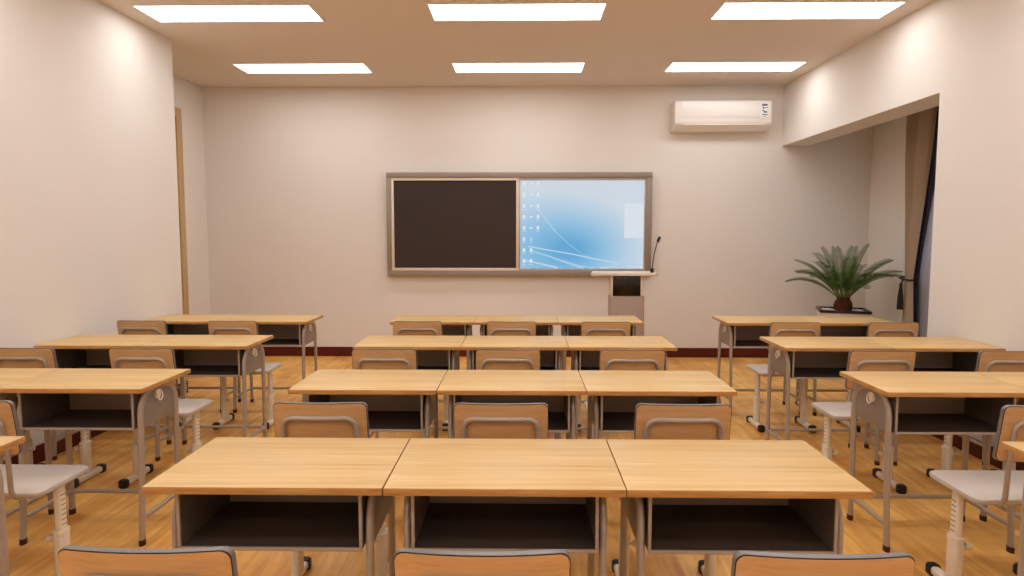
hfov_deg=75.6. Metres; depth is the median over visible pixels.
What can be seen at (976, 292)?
wall
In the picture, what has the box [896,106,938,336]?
curtain
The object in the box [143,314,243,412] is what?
school desk
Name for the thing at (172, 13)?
recessed light
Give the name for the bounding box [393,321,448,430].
chair
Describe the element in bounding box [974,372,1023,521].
school desk
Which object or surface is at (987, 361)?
chair
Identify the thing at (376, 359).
chair
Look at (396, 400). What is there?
school desk
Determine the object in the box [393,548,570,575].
chair
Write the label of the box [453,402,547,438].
chair
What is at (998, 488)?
chair
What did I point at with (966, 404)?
school desk
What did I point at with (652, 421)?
chair
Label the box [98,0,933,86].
ceiling
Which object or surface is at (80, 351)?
school desk
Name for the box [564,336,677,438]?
school desk
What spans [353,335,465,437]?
school desk
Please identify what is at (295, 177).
wall
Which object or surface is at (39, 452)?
baseboard
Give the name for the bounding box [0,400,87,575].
chair
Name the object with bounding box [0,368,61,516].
school desk
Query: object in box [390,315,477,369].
school desk
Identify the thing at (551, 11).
recessed light
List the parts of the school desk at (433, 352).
cross rail, leg frame, panel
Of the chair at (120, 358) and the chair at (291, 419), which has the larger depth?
the chair at (120, 358)
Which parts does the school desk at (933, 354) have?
rail, leg frame, leg frame, rail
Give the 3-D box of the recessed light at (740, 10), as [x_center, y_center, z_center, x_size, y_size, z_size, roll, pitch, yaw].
[1.971,-1.869,4.447,1.185,0.006,0.350,0,5,1]
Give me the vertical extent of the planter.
0.588 m
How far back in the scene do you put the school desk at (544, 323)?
4.87 m
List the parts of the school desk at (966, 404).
rail, leg frame, panel, cross rail, rail, leg frame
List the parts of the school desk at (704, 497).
panel, leg frame, leg frame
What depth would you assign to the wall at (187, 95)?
6.66 m
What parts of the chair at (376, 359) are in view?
backrest panel, backrest, leg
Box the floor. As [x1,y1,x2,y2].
[5,356,1021,575]
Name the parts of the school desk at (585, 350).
panel, leg frame, leg frame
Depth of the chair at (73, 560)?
1.17 m
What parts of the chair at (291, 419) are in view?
backrest panel, backrest, leg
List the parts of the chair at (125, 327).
backrest panel, backrest, leg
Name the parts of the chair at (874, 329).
backrest, backrest panel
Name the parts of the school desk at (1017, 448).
leg frame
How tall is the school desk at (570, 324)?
0.671 m
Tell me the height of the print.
0.122 m
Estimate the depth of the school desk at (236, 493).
1.79 m
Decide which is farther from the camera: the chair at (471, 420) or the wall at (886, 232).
the wall at (886, 232)
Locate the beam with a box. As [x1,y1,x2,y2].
[782,0,944,145]
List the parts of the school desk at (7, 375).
panel, leg frame, rail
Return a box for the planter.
[816,306,871,315]
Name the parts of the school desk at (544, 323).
leg frame, leg frame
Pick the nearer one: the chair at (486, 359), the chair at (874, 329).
the chair at (486, 359)
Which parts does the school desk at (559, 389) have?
leg frame, leg frame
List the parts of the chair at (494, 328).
backrest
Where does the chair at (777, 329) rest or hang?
on the floor
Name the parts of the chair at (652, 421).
knob, backrest, backrest panel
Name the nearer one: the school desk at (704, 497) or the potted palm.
the school desk at (704, 497)
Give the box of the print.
[762,104,767,116]
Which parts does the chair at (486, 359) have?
backrest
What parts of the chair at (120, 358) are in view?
leg, backrest panel, backrest, seat, leg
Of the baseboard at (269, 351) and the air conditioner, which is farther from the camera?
the baseboard at (269, 351)
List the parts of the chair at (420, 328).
backrest panel, backrest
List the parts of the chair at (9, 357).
leg, backrest panel, backrest, knob, leg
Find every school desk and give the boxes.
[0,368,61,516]
[0,368,190,546]
[0,436,24,575]
[34,335,174,460]
[140,335,272,460]
[142,437,409,575]
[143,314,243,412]
[227,315,322,412]
[288,369,446,437]
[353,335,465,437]
[383,438,625,575]
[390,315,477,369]
[437,370,585,438]
[461,336,568,438]
[474,315,558,335]
[556,315,643,369]
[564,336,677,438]
[578,370,736,549]
[607,439,872,575]
[712,316,807,414]
[759,336,894,465]
[792,316,891,415]
[839,371,1023,553]
[860,337,1005,465]
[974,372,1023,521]
[1001,441,1023,575]
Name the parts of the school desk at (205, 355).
leg frame, rail, cross rail, panel, leg frame, rail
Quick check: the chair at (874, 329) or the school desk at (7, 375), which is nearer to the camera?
the school desk at (7, 375)
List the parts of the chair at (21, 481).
backrest panel, backrest, seat, knob, leg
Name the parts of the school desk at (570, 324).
leg frame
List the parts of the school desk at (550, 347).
leg frame, leg frame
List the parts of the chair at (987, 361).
leg, backrest, backrest panel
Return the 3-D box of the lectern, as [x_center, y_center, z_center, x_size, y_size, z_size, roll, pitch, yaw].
[1.024,0.162,6.072,0.626,1.273,0.352,0,5,1]
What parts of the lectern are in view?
trim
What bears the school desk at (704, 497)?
on the floor
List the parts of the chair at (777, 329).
leg, seat, backrest, backrest panel, leg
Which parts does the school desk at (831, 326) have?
leg frame, cross rail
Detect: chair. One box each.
[0,347,106,487]
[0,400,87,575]
[57,545,237,575]
[109,348,211,488]
[117,320,191,426]
[208,320,280,429]
[273,401,388,575]
[352,348,424,437]
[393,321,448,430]
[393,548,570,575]
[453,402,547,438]
[475,349,539,369]
[487,321,535,335]
[578,321,630,431]
[584,349,664,438]
[612,403,731,575]
[731,550,914,575]
[746,322,820,432]
[811,350,915,493]
[836,322,918,432]
[925,405,1023,575]
[926,351,1023,477]
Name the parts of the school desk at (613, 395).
panel, leg frame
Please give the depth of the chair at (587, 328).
4.20 m
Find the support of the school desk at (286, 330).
on the floor
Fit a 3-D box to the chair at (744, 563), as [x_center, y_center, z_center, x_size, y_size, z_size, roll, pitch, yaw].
[0.552,0.821,1.335,0.406,0.737,0.351,0,5,1]
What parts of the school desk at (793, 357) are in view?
rail, panel, leg frame, cross rail, leg frame, rail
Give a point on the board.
(439, 223)
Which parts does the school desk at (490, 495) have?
leg frame, leg frame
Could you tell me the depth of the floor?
3.21 m
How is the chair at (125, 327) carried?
on the floor
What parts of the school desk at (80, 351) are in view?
rail, leg frame, cross rail, rail, leg frame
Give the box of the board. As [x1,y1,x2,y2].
[386,172,652,275]
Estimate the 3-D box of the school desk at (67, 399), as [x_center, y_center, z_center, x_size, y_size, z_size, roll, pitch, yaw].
[-1.792,0.725,2.893,0.598,0.671,0.402,0,5,1]
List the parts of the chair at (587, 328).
backrest panel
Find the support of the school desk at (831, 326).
on the floor
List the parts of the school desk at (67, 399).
leg frame, rail, cross rail, leg frame, panel, rail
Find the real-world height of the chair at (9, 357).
0.737 m
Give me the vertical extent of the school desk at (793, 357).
0.671 m
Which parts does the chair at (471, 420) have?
backrest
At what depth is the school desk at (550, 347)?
3.80 m
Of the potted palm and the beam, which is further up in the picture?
the beam
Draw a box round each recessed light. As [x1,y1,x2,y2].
[130,4,324,22]
[231,63,372,73]
[426,2,607,20]
[451,62,585,72]
[663,61,807,71]
[709,1,907,19]
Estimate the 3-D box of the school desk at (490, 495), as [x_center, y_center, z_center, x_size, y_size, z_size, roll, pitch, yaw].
[-0.016,0.811,1.848,0.598,0.671,0.402,0,5,1]
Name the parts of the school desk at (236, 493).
leg frame, leg frame, panel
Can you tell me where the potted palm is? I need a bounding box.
[785,244,904,315]
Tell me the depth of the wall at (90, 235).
4.10 m
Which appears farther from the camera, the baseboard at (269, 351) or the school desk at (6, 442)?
the baseboard at (269, 351)
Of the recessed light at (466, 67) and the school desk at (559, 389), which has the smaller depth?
the school desk at (559, 389)
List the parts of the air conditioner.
panel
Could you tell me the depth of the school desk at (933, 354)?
3.84 m
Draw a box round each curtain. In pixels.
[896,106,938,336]
[918,189,934,336]
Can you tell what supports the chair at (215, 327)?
on the floor
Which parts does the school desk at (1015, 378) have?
leg frame, rail, panel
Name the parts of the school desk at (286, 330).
leg frame, rail, cross rail, panel, leg frame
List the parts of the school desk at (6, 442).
leg frame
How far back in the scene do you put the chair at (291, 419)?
2.20 m
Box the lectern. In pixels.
[591,236,660,335]
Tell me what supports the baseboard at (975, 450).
attached to the wall at (976, 292)
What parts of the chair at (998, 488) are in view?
leg, knob, seat, backrest, backrest panel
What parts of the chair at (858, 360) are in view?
leg, seat, backrest, backrest panel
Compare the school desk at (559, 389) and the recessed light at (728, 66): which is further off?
the recessed light at (728, 66)
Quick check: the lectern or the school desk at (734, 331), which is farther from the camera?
the lectern
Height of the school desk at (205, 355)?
0.671 m
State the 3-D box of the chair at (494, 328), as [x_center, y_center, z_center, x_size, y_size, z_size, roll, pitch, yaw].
[-0.001,0.569,4.394,0.406,0.737,0.351,0,5,1]
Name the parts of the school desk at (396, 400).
leg frame, panel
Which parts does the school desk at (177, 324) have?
cross rail, leg frame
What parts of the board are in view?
panel frame, board panel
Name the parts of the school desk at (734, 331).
panel, leg frame, cross rail, rail, leg frame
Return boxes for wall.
[0,0,182,459]
[173,74,210,314]
[202,85,872,347]
[865,116,906,321]
[927,0,1023,446]
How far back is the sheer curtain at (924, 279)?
5.75 m
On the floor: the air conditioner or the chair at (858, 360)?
the chair at (858, 360)
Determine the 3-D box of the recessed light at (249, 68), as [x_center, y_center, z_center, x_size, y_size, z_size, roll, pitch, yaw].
[-1.892,-1.999,6.008,1.185,0.006,0.350,0,5,1]
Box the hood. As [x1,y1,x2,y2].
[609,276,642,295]
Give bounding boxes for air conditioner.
[670,101,771,132]
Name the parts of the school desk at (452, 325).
leg frame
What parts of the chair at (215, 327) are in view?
leg, backrest panel, seat, leg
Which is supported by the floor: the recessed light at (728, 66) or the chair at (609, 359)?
the chair at (609, 359)
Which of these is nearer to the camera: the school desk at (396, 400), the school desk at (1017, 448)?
the school desk at (1017, 448)
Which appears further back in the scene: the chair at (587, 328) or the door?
the door
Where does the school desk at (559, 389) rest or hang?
on the floor
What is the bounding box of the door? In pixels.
[174,107,188,313]
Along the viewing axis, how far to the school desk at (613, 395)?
2.82 m
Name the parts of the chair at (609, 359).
leg, backrest, backrest panel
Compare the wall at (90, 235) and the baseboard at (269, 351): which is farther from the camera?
the baseboard at (269, 351)
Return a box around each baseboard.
[3,380,187,463]
[263,346,768,357]
[932,435,1023,470]

